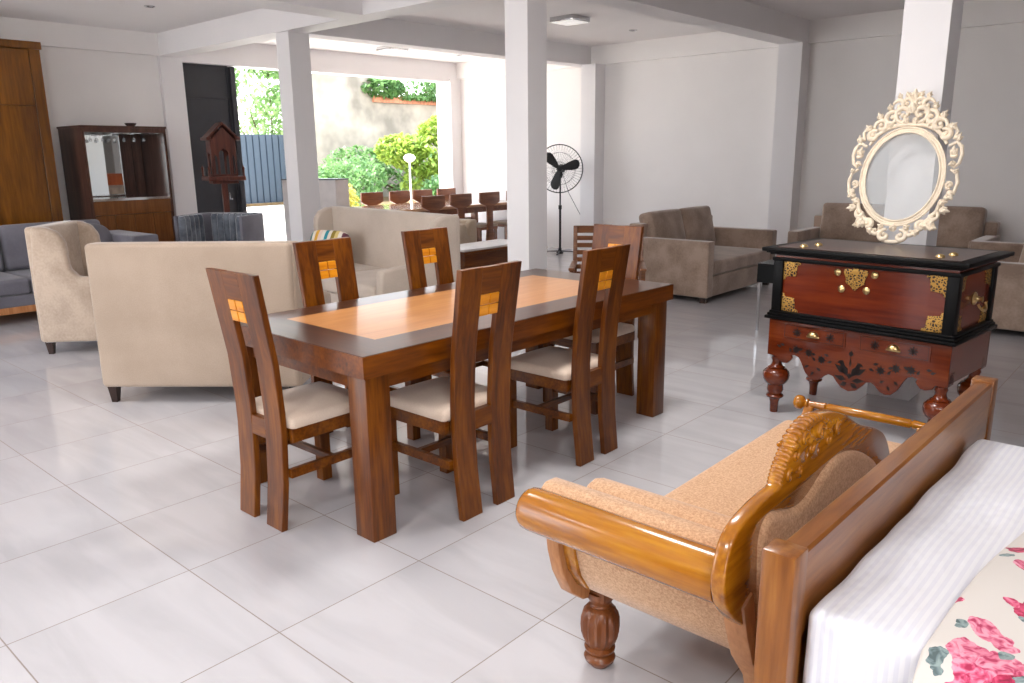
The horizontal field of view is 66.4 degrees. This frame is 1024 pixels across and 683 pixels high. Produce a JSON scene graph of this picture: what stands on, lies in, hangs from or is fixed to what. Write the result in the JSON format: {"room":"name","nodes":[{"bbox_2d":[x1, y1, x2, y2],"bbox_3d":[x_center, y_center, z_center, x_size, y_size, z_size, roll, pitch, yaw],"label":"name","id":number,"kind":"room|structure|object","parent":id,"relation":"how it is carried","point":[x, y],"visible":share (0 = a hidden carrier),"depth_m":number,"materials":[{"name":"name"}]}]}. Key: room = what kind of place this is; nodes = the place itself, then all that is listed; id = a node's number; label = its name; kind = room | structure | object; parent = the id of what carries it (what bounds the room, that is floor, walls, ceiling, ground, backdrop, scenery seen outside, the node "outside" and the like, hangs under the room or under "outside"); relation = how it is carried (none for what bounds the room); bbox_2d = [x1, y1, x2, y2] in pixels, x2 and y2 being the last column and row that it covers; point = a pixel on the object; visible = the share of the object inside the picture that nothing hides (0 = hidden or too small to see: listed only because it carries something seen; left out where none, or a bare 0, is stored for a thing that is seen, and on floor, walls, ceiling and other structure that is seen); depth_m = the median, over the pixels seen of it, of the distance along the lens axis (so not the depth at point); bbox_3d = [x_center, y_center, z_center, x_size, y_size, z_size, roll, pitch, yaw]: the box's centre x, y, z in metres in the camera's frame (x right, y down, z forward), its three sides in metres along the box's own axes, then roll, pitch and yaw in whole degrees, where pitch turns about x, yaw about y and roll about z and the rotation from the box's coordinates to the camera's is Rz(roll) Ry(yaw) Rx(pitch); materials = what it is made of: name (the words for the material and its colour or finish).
{"room":"store","nodes":[
{"label":"store","id":0,"kind":"room"},
{"bbox_2d":[0,17,164,220],"bbox_3d":[-7.458,-1.728,7.433,0.320,3.070,8.450,11,18,40],"label":"wall","id":1,"kind":"structure","parent":0,"point":[92,75],"depth_m":9.61,"materials":[{"name":"paint"}]},
{"bbox_2d":[157,56,197,215],"bbox_3d":[-4.564,-2.385,10.651,0.320,2.800,0.300,11,18,40],"label":"pillar corner","id":2,"kind":"structure","parent":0,"point":[171,76],"depth_m":10.44,"materials":[{"name":"paint"}]},
{"bbox_2d":[182,63,246,212],"bbox_3d":[-4.191,-2.455,11.027,0.130,2.755,0.790,12,18,43],"label":"door","id":3,"kind":"structure","parent":2,"relation":"attached to","point":[210,90],"depth_m":10.92,"materials":[{"name":"black wood"}]},
{"bbox_2d":[436,79,462,214],"bbox_3d":[-1.106,-3.233,14.064,0.360,2.800,0.250,11,18,40],"label":"column","id":4,"kind":"structure","parent":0,"point":[448,94],"depth_m":13.86,"materials":[{"name":"paint"}]},
{"bbox_2d":[0,0,971,62],"bbox_3d":[-0.768,-2.867,4.821,13.700,0.200,13.900,11,18,40],"label":"ceiling","id":5,"kind":"structure","parent":0,"point":[607,25],"depth_m":9.00,"materials":[{"name":"paint"}]},
{"bbox_2d":[210,0,362,18],"bbox_3d":[-4.341,-2.488,4.417,0.350,0.270,8.450,11,18,40],"label":"beam","id":6,"kind":"structure","parent":5,"relation":"attached to","point":[335,9],"depth_m":7.11,"materials":[{"name":"paint"}]},
{"bbox_2d":[157,0,478,56],"bbox_3d":[0.371,-2.922,6.018,13.050,0.270,0.270,11,18,40],"label":"beam","id":7,"kind":"structure","parent":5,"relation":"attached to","point":[262,24],"depth_m":8.55,"materials":[{"name":"paint"}]},
{"bbox_2d":[182,43,456,82],"bbox_3d":[-2.752,-4.296,12.083,0.260,0.320,4.953,12,18,43],"label":"beam","id":8,"kind":"structure","parent":5,"relation":"attached to","point":[254,55],"depth_m":12.04,"materials":[{"name":"paint"}]},
{"bbox_2d":[376,46,408,52],"bbox_3d":[-1.768,-4.314,11.549,0.340,0.062,0.340,11,18,40],"label":"ceiling light","id":9,"kind":"object","parent":5,"relation":"attached to","point":[387,49],"visible":0.86,"depth_m":11.46,"materials":[{"name":"silver metal"}]},
{"bbox_2d":[378,49,405,52],"bbox_3d":[-1.768,-4.289,11.555,0.310,0.010,0.310,11,18,40],"label":"diffuser","id":10,"kind":"object","parent":9,"relation":"attached to","point":[379,50],"depth_m":11.50,"materials":[{"name":"white"}]},
{"bbox_2d":[306,18,590,66],"bbox_3d":[-0.592,-3.906,10.218,0.260,0.270,4.953,12,18,43],"label":"beam","id":11,"kind":"structure","parent":5,"relation":"attached to","point":[386,31],"depth_m":9.74,"materials":[{"name":"paint"}]},
{"bbox_2d":[550,14,589,25],"bbox_3d":[0.683,-3.797,9.246,0.340,0.062,0.340,11,18,40],"label":"ceiling light","id":12,"kind":"object","parent":5,"relation":"attached to","point":[570,19],"visible":1,"depth_m":9.16,"materials":[{"name":"silver metal"}]},
{"bbox_2d":[551,19,587,25],"bbox_3d":[0.684,-3.772,9.252,0.310,0.010,0.310,11,18,40],"label":"diffuser","id":13,"kind":"object","parent":12,"relation":"attached to","point":[567,22],"depth_m":9.21,"materials":[{"name":"white"}]},
{"bbox_2d":[582,0,809,43],"bbox_3d":[1.951,-3.417,8.031,0.300,0.270,4.934,11,18,41],"label":"beam","id":14,"kind":"structure","parent":5,"relation":"attached to","point":[736,17],"depth_m":8.25,"materials":[{"name":"paint"}]},
{"bbox_2d":[0,247,1023,682],"bbox_3d":[-0.582,0.304,5.436,13.300,0.120,13.900,11,18,40],"label":"floor","id":15,"kind":"structure","parent":0,"point":[129,553],"depth_m":3.16,"materials":[{"name":"tile"}]},
{"bbox_2d":[0,39,62,225],"bbox_3d":[-6.177,-1.772,8.230,0.600,2.760,2.400,11,18,40],"label":"wardrobe","id":16,"kind":"object","parent":15,"relation":"on","point":[29,187],"visible":0.7,"depth_m":8.62,"materials":[{"name":"brown wood"}]},
{"bbox_2d":[24,220,100,353],"bbox_3d":[-3.346,-0.468,6.402,0.781,1.000,0.700,-2,13,-5],"label":"armchair","id":17,"kind":"object","parent":15,"relation":"on","point":[56,250],"visible":0.59,"depth_m":6.07,"materials":[{"name":"beige fabric"}]},
{"bbox_2d":[0,219,158,315],"bbox_3d":[-4.879,-0.682,7.651,0.950,0.876,2.500,11,18,40],"label":"sofa","id":18,"kind":"object","parent":15,"relation":"on","point":[16,286],"visible":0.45,"depth_m":7.77,"materials":[{"name":"fabric"}]},
{"bbox_2d":[0,251,3,270],"bbox_3d":[-5.425,-0.837,7.435,0.236,0.464,0.960,11,18,40],"label":"cushion","id":19,"kind":"object","parent":18,"relation":"on","point":[1,252],"depth_m":7.75,"materials":[{"name":"grey fabric"}]},
{"bbox_2d":[0,271,30,296],"bbox_3d":[-5.148,-0.495,7.268,0.795,0.152,0.972,11,18,40],"label":"seat cushion","id":20,"kind":"object","parent":18,"relation":"on","point":[12,284],"depth_m":7.31,"materials":[{"name":"grey fabric"}]},
{"bbox_2d":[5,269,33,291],"bbox_3d":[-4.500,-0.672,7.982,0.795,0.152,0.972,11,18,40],"label":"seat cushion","id":21,"kind":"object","parent":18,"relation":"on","point":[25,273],"depth_m":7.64,"materials":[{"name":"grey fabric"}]},
{"bbox_2d":[0,219,99,270],"bbox_3d":[-4.777,-1.013,8.149,0.236,0.464,0.960,11,18,40],"label":"cushion","id":22,"kind":"object","parent":18,"relation":"on","point":[13,247],"depth_m":7.82,"materials":[{"name":"grey fabric"}]},
{"bbox_2d":[89,223,112,241],"bbox_3d":[-4.383,-1.016,8.172,0.188,0.440,0.485,6,15,25],"label":"cushion","id":23,"kind":"object","parent":18,"relation":"on","point":[105,235],"visible":0.24,"depth_m":8.23,"materials":[{"name":"fabric"}]},
{"bbox_2d":[56,125,175,241],"bbox_3d":[-4.842,-1.690,9.716,0.670,1.885,1.014,10,17,39],"label":"bar cabinet","id":24,"kind":"object","parent":15,"relation":"on","point":[118,177],"visible":0.66,"depth_m":9.70,"materials":[{"name":"brown wood"}]},
{"bbox_2d":[124,123,135,125],"bbox_3d":[-4.671,-2.652,9.584,0.136,0.044,0.136,11,18,40],"label":"bowl","id":25,"kind":"object","parent":24,"relation":"on","point":[126,124],"visible":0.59,"depth_m":9.54,"materials":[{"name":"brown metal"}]},
{"bbox_2d":[93,195,169,201],"bbox_3d":[-4.847,-1.777,9.699,0.660,0.030,0.930,10,17,39],"label":"countertop","id":26,"kind":"structure","parent":24,"relation":"on","point":[130,197],"depth_m":9.57,"materials":[{"name":"grey stone"}]},
{"bbox_2d":[84,134,124,195],"bbox_3d":[-5.171,-2.183,9.698,0.008,0.747,0.650,10,17,39],"label":"mirror","id":27,"kind":"object","parent":26,"relation":"on","point":[105,152],"depth_m":9.80,"materials":[{"name":"clear glass"}]},
{"bbox_2d":[85,241,330,401],"bbox_3d":[-1.924,-0.194,5.175,1.270,1.000,0.841,0,13,2],"label":"sofa","id":28,"kind":"object","parent":15,"relation":"on","point":[157,324],"visible":0.7,"depth_m":4.74,"materials":[{"name":"fabric"}]},
{"bbox_2d":[173,212,264,240],"bbox_3d":[-3.481,-1.118,9.490,0.880,0.845,0.660,2,14,10],"label":"tub chair","id":29,"kind":"object","parent":15,"relation":"on","point":[208,226],"visible":0.3,"depth_m":9.48,"materials":[{"name":"fabric"}]},
{"bbox_2d":[200,122,245,211],"bbox_3d":[-3.713,-1.836,10.151,0.460,1.943,0.440,-9,16,-31],"label":"birdhouse","id":30,"kind":"object","parent":15,"relation":"on","point":[223,139],"visible":0.91,"depth_m":9.93,"materials":[{"name":"red wood"}]},
{"bbox_2d":[206,268,351,531],"bbox_3d":[-0.919,0.200,3.332,0.400,1.060,0.519,11,18,40],"label":"dining chair","id":31,"kind":"object","parent":15,"relation":"on","point":[291,416],"visible":0.85,"depth_m":3.19,"materials":[{"name":"brown wood"}]},
{"bbox_2d":[276,31,320,241],"bbox_3d":[-2.365,-1.971,8.798,0.240,2.800,0.260,11,18,40],"label":"pillar","id":32,"kind":"structure","parent":15,"relation":"on","point":[293,48],"depth_m":8.63,"materials":[{"name":"paint"}]},
{"bbox_2d":[281,178,349,240],"bbox_3d":[-2.836,-1.764,11.419,0.940,1.200,0.340,5,14,22],"label":"wall","id":33,"kind":"structure","parent":15,"relation":"on","point":[333,191],"depth_m":11.13,"materials":[{"name":"paint"}]},
{"bbox_2d":[292,237,420,440],"bbox_3d":[-0.823,0.008,4.140,0.519,1.060,0.400,11,18,40],"label":"dining chair","id":34,"kind":"object","parent":15,"relation":"on","point":[316,260],"visible":0.21,"depth_m":4.18,"materials":[{"name":"brown wood"}]},
{"bbox_2d":[360,192,382,205],"bbox_3d":[-2.079,-1.881,12.419,0.428,0.950,0.440,11,18,40],"label":"chair","id":35,"kind":"object","parent":15,"relation":"on","point":[368,198],"visible":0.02,"depth_m":12.43,"materials":[{"name":"brown wood"}]},
{"bbox_2d":[313,206,460,302],"bbox_3d":[-1.458,-0.728,7.432,0.852,0.990,2.120,-12,18,-40],"label":"sofa","id":36,"kind":"object","parent":15,"relation":"on","point":[375,234],"visible":0.31,"depth_m":7.40,"materials":[{"name":"fabric"}]},
{"bbox_2d":[310,230,348,240],"bbox_3d":[-1.827,-0.930,7.784,0.500,0.346,0.200,8,16,33],"label":"striped cushion","id":37,"kind":"object","parent":36,"relation":"on","point":[318,234],"visible":0.34,"depth_m":7.74,"materials":[{"name":"fabric"}]},
{"bbox_2d":[321,268,385,297],"bbox_3d":[-1.187,-0.517,7.068,0.720,0.148,0.952,-12,18,-40],"label":"seat cushion","id":38,"kind":"object","parent":36,"relation":"on","point":[366,279],"depth_m":6.98,"materials":[{"name":"beige fabric"}]},
{"bbox_2d":[354,263,381,271],"bbox_3d":[-1.824,-0.675,7.768,0.720,0.148,0.952,-12,18,-40],"label":"seat cushion","id":39,"kind":"object","parent":36,"relation":"on","point":[358,266],"depth_m":7.69,"materials":[{"name":"beige fabric"}]},
{"bbox_2d":[389,190,410,203],"bbox_3d":[-1.696,-1.986,12.841,0.428,0.950,0.440,11,18,40],"label":"chair","id":40,"kind":"object","parent":15,"relation":"on","point":[396,197],"visible":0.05,"depth_m":12.85,"materials":[{"name":"brown wood"}]},
{"bbox_2d":[412,189,432,201],"bbox_3d":[-1.365,-2.076,13.205,0.428,0.950,0.440,11,18,40],"label":"chair","id":41,"kind":"object","parent":15,"relation":"on","point":[416,194],"visible":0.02,"depth_m":13.18,"materials":[{"name":"brown wood"}]},
{"bbox_2d":[354,199,506,241],"bbox_3d":[-1.175,-1.810,12.488,1.300,0.760,2.650,11,18,40],"label":"dining table","id":42,"kind":"object","parent":15,"relation":"on","point":[475,207],"visible":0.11,"depth_m":12.13,"materials":[{"name":"brown wood"}]},
{"bbox_2d":[421,195,444,212],"bbox_3d":[-1.258,-1.628,11.311,0.428,0.950,0.440,11,18,40],"label":"chair","id":43,"kind":"object","parent":15,"relation":"on","point":[432,204],"visible":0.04,"depth_m":11.08,"materials":[{"name":"brown wood"}]},
{"bbox_2d":[401,227,487,382],"bbox_3d":[-0.338,-0.126,4.682,0.519,1.060,0.400,11,18,40],"label":"dining chair","id":44,"kind":"object","parent":15,"relation":"on","point":[424,246],"visible":0.15,"depth_m":4.71,"materials":[{"name":"brown wood"}]},
{"bbox_2d":[437,188,470,218],"bbox_3d":[-0.995,-2.177,13.613,0.428,0.950,0.440,11,18,40],"label":"chair","id":45,"kind":"object","parent":15,"relation":"on","point":[445,191],"visible":0.14,"depth_m":13.63,"materials":[{"name":"brown wood"}]},
{"bbox_2d":[390,261,521,521],"bbox_3d":[-0.264,0.177,3.400,0.519,1.060,0.400,11,18,40],"label":"dining chair","id":46,"kind":"object","parent":15,"relation":"on","point":[454,407],"visible":0.91,"depth_m":3.27,"materials":[{"name":"brown wood"}]},
{"bbox_2d":[240,269,672,542],"bbox_3d":[-0.193,0.164,4.087,1.030,0.767,2.171,11,18,41],"label":"dining table","id":47,"kind":"object","parent":15,"relation":"on","point":[370,345],"visible":0.68,"depth_m":3.41,"materials":[{"name":"brown wood"}]},
{"bbox_2d":[449,193,471,218],"bbox_3d":[-0.898,-1.740,11.766,0.428,0.950,0.440,11,18,40],"label":"chair","id":48,"kind":"object","parent":15,"relation":"on","point":[460,202],"visible":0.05,"depth_m":11.55,"materials":[{"name":"brown wood"}]},
{"bbox_2d":[459,219,476,243],"bbox_3d":[-0.954,-1.276,10.414,0.720,0.670,0.741,8,16,33],"label":"armchair","id":49,"kind":"object","parent":15,"relation":"on","point":[468,227],"visible":0.2,"depth_m":10.34,"materials":[{"name":"fabric"}]},
{"bbox_2d":[460,239,507,268],"bbox_3d":[-0.358,-1.018,9.849,0.560,0.415,1.240,11,18,40],"label":"coffee table","id":50,"kind":"object","parent":15,"relation":"on","point":[489,252],"visible":0.44,"depth_m":9.54,"materials":[{"name":"brown wood"}]},
{"bbox_2d":[477,192,499,240],"bbox_3d":[-0.490,-1.859,12.245,0.428,0.950,0.440,11,18,40],"label":"chair","id":51,"kind":"object","parent":15,"relation":"on","point":[488,199],"visible":0.65,"depth_m":12.07,"materials":[{"name":"brown wood"}]},
{"bbox_2d":[493,191,506,238],"bbox_3d":[-0.082,-1.977,12.724,0.428,0.950,0.440,11,18,40],"label":"chair","id":52,"kind":"object","parent":15,"relation":"on","point":[501,223],"visible":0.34,"depth_m":12.56,"materials":[{"name":"brown wood"}]},
{"bbox_2d":[504,0,546,270],"bbox_3d":[0.122,-1.606,6.549,0.240,3.070,0.240,11,18,40],"label":"pillar","id":53,"kind":"structure","parent":15,"relation":"on","point":[525,20],"depth_m":6.43,"materials":[{"name":"paint"}]},
{"bbox_2d":[547,144,582,254],"bbox_3d":[0.924,-2.189,12.048,1.115,1.653,0.514,-4,14,-15],"label":"pedestal fan","id":54,"kind":"object","parent":15,"relation":"on","point":[555,183],"visible":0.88,"depth_m":11.81,"materials":[{"name":"black plastic"}]},
{"bbox_2d":[510,244,629,466],"bbox_3d":[0.272,0.037,3.964,0.519,1.060,0.400,11,18,40],"label":"dining chair","id":55,"kind":"object","parent":15,"relation":"on","point":[572,373],"visible":0.91,"depth_m":3.84,"materials":[{"name":"brown wood"}]},
{"bbox_2d":[543,224,643,414],"bbox_3d":[0.502,-0.159,4.780,0.400,1.060,0.519,11,18,40],"label":"dining chair","id":56,"kind":"object","parent":15,"relation":"on","point":[604,235],"visible":0.37,"depth_m":4.79,"materials":[{"name":"brown wood"}]},
{"bbox_2d":[568,225,646,348],"bbox_3d":[0.763,-0.443,6.266,0.592,0.921,0.550,1,13,7],"label":"armchair","id":57,"kind":"object","parent":15,"relation":"on","point":[574,266],"visible":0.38,"depth_m":6.43,"materials":[{"name":"brown wood"}]},
{"bbox_2d":[630,205,776,303],"bbox_3d":[2.139,-1.021,8.707,0.960,0.890,1.640,11,18,40],"label":"sofa","id":58,"kind":"object","parent":15,"relation":"on","point":[683,248],"visible":0.82,"depth_m":8.33,"materials":[{"name":"fabric"}]},
{"bbox_2d":[639,209,685,238],"bbox_3d":[1.666,-1.208,8.616,0.271,0.473,0.670,11,18,40],"label":"cushion","id":59,"kind":"object","parent":58,"relation":"on","point":[670,223],"depth_m":8.47,"materials":[{"name":"beige fabric"}]},
{"bbox_2d":[679,205,715,241],"bbox_3d":[2.123,-1.332,9.119,0.271,0.473,0.670,11,18,40],"label":"cushion","id":60,"kind":"object","parent":58,"relation":"on","point":[697,220],"depth_m":9.00,"materials":[{"name":"beige fabric"}]},
{"bbox_2d":[713,246,769,274],"bbox_3d":[2.195,-0.915,8.683,0.805,0.152,1.372,11,18,40],"label":"seat cushion","id":61,"kind":"object","parent":58,"relation":"on","point":[727,260],"depth_m":8.49,"materials":[{"name":"beige fabric"}]},
{"bbox_2d":[515,395,925,682],"bbox_3d":[0.830,0.469,2.501,0.625,0.881,1.873,11,18,40],"label":"daybed","id":62,"kind":"object","parent":15,"relation":"on","point":[688,558],"visible":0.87,"depth_m":1.92,"materials":[{"name":"brown wood"}]},
{"bbox_2d":[755,260,773,330],"bbox_3d":[2.302,-0.390,6.697,0.300,0.586,0.340,11,18,40],"label":"side table","id":63,"kind":"object","parent":15,"relation":"on","point":[765,270],"visible":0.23,"depth_m":6.60,"materials":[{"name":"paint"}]},
{"bbox_2d":[753,375,997,682],"bbox_3d":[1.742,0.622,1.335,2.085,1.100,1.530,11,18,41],"label":"headboard","id":64,"kind":"object","parent":15,"relation":"on","point":[797,572],"visible":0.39,"depth_m":1.61,"materials":[{"name":"brown wood"}]},
{"bbox_2d":[802,439,1023,682],"bbox_3d":[1.674,0.675,1.279,1.939,0.304,1.236,11,18,41],"label":"mattress","id":65,"kind":"object","parent":64,"relation":"on","point":[875,626],"visible":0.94,"depth_m":1.57,"materials":[{"name":"white fabric"}]},
{"bbox_2d":[912,532,1023,682],"bbox_3d":[1.608,0.558,1.222,1.485,0.148,1.270,11,18,41],"label":"quilt","id":66,"kind":"object","parent":65,"relation":"on","point":[980,639],"visible":1,"depth_m":1.32,"materials":[{"name":"fabric"}]},
{"bbox_2d":[762,238,1014,421],"bbox_3d":[2.016,-0.037,4.344,0.666,0.988,1.066,-13,18,-41],"label":"chest","id":67,"kind":"object","parent":15,"relation":"on","point":[856,313],"visible":0.85,"depth_m":4.07,"materials":[{"name":"brown wood"}]},
{"bbox_2d":[846,89,963,243],"bbox_3d":[2.199,-0.983,4.400,0.593,0.849,0.210,11,18,40],"label":"oval mirror","id":68,"kind":"object","parent":67,"relation":"on","point":[903,126],"visible":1,"depth_m":4.37,"materials":[{"name":"beige wood"}]},
{"bbox_2d":[787,203,1000,247],"bbox_3d":[4.338,-1.113,8.995,2.040,0.886,0.900,11,18,40],"label":"sofa","id":69,"kind":"object","parent":15,"relation":"on","point":[963,225],"visible":0.17,"depth_m":9.16,"materials":[{"name":"fabric"}]},
{"bbox_2d":[819,203,884,241],"bbox_3d":[4.179,-1.426,9.430,0.870,0.474,0.236,11,18,40],"label":"cushion","id":70,"kind":"object","parent":69,"relation":"on","point":[836,221],"depth_m":9.45,"materials":[{"name":"beige fabric"}]},
{"bbox_2d":[936,206,986,247],"bbox_3d":[4.846,-1.297,8.856,0.870,0.474,0.236,11,18,40],"label":"cushion","id":71,"kind":"object","parent":69,"relation":"on","point":[962,225],"depth_m":8.64,"materials":[{"name":"beige fabric"}]},
{"bbox_2d":[867,0,963,400],"bbox_3d":[2.393,-1.170,4.595,0.245,3.070,0.240,11,18,40],"label":"pillar","id":72,"kind":"structure","parent":15,"relation":"on","point":[931,29],"depth_m":4.47,"materials":[{"name":"paint"}]},
{"bbox_2d":[970,240,1023,331],"bbox_3d":[4.454,-0.661,7.039,0.930,0.906,1.760,11,18,40],"label":"sofa","id":73,"kind":"object","parent":15,"relation":"on","point":[1008,307],"visible":0.23,"depth_m":6.33,"materials":[{"name":"fabric"}]},
{"bbox_2d":[1019,246,1023,262],"bbox_3d":[4.417,-0.753,6.535,0.239,0.494,0.730,11,18,40],"label":"cushion","id":74,"kind":"object","parent":73,"relation":"on","point":[1021,260],"depth_m":6.33,"materials":[{"name":"beige fabric"}]},
{"bbox_2d":[580,64,604,249],"bbox_3d":[1.235,-2.783,12.051,0.260,2.800,0.250,11,18,40],"label":"pillar","id":75,"kind":"structure","parent":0,"point":[592,75],"depth_m":11.91,"materials":[{"name":"paint"}]},
{"bbox_2d":[456,0,1023,249],"bbox_3d":[3.889,-2.471,10.014,13.300,3.070,0.320,11,18,40],"label":"wall","id":76,"kind":"structure","parent":0,"point":[689,119],"depth_m":10.49,"materials":[{"name":"paint"}]},
{"bbox_2d":[767,42,810,255],"bbox_3d":[3.538,-2.341,10.070,0.300,2.800,0.250,11,18,40],"label":"pillar","id":77,"kind":"structure","parent":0,"point":[793,58],"depth_m":9.92,"materials":[{"name":"paint"}]},
{"label":"outside","id":78,"kind":"structure","parent":0,"visible":0},
{"bbox_2d":[247,205,285,240],"bbox_3d":[-8.553,-3.986,24.035,23.900,0.120,56.000,11,18,40],"label":"ground","id":79,"kind":"structure","parent":78,"point":[273,215],"depth_m":19.60,"materials":[{"name":"concrete"}]},
{"bbox_2d":[234,68,282,134],"bbox_3d":[-9.855,-8.812,29.924,2.865,6.579,6.454,11,18,40],"label":"clump","id":80,"kind":"object","parent":79,"relation":"on","point":[266,108],"visible":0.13,"depth_m":29.87,"materials":[{"name":"green plant"}]},
{"bbox_2d":[246,202,283,206],"bbox_3d":[-8.794,-4.436,25.515,0.500,0.080,5.000,11,18,40],"label":"soil strip","id":81,"kind":"object","parent":79,"relation":"on","point":[270,203],"visible":0.07,"depth_m":25.84,"materials":[{"name":"brown soil"}]},
{"bbox_2d":[318,156,388,205],"bbox_3d":[-4.600,-4.323,21.658,1.965,1.583,3.145,4,14,20],"label":"shrub","id":82,"kind":"object","parent":79,"relation":"on","point":[358,172],"visible":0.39,"depth_m":21.65,"materials":[{"name":"green plant"}]},
{"bbox_2d":[348,183,359,206],"bbox_3d":[-4.074,-3.338,18.752,0.925,0.956,0.871,11,18,40],"label":"shrub","id":83,"kind":"object","parent":79,"relation":"on","point":[352,196],"visible":0.17,"depth_m":18.69,"materials":[{"name":"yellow plant"}]},
{"bbox_2d":[312,74,437,196],"bbox_3d":[-2.540,-8.415,31.897,0.700,4.700,15.000,11,18,40],"label":"wall","id":84,"kind":"structure","parent":79,"relation":"on","point":[345,116],"depth_m":27.84,"materials":[{"name":"concrete"}]},
{"bbox_2d":[240,134,285,203],"bbox_3d":[-8.707,-5.587,25.529,0.120,2.270,4.550,11,18,40],"label":"metal gate","id":85,"kind":"object","parent":84,"relation":"attached to","point":[263,156],"visible":0.18,"depth_m":25.95,"materials":[{"name":"blue metal"}]},
{"bbox_2d":[372,95,436,105],"bbox_3d":[-1.463,-9.894,32.819,0.900,0.230,11.700,11,18,40],"label":"coping","id":86,"kind":"object","parent":84,"relation":"on","point":[377,99],"visible":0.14,"depth_m":29.14},
{"bbox_2d":[360,78,436,101],"bbox_3d":[-3.194,-9.935,30.596,1.549,1.275,7.224,11,18,40],"label":"climbing plant","id":87,"kind":"object","parent":86,"relation":"on","point":[391,88],"visible":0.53,"depth_m":28.84,"materials":[{"name":"green plant"}]},
{"bbox_2d":[353,197,415,205],"bbox_3d":[0.929,-5.513,29.604,10.500,0.070,14.800,11,18,40],"label":"garden bed","id":88,"kind":"object","parent":79,"relation":"on","point":[385,199],"depth_m":25.88,"materials":[{"name":"plant"}]},
{"bbox_2d":[320,145,436,192],"bbox_3d":[-3.568,-6.062,28.194,1.862,2.033,7.900,11,18,40],"label":"shrub","id":89,"kind":"object","parent":88,"relation":"on","point":[365,151],"visible":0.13,"depth_m":26.31,"materials":[{"name":"green plant"}]},
{"bbox_2d":[373,115,438,194],"bbox_3d":[-2.319,-5.835,25.119,4.508,2.922,2.258,-10,17,-36],"label":"tree","id":90,"kind":"object","parent":88,"relation":"on","point":[420,148],"visible":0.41,"depth_m":24.15,"materials":[{"name":"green plant"}]},
{"bbox_2d":[420,174,438,195],"bbox_3d":[-1.685,-4.535,23.420,1.452,1.106,2.529,11,18,40],"label":"shrub","id":91,"kind":"object","parent":88,"relation":"on","point":[431,185],"visible":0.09,"depth_m":22.77,"materials":[{"name":"green plant"}]},
{"bbox_2d":[403,154,414,202],"bbox_3d":[-2.768,-4.298,21.316,0.340,1.570,0.335,11,18,40],"label":"garden lamp","id":92,"kind":"object","parent":79,"relation":"on","point":[409,158],"visible":0.93,"depth_m":21.12,"materials":[{"name":"white metal"}]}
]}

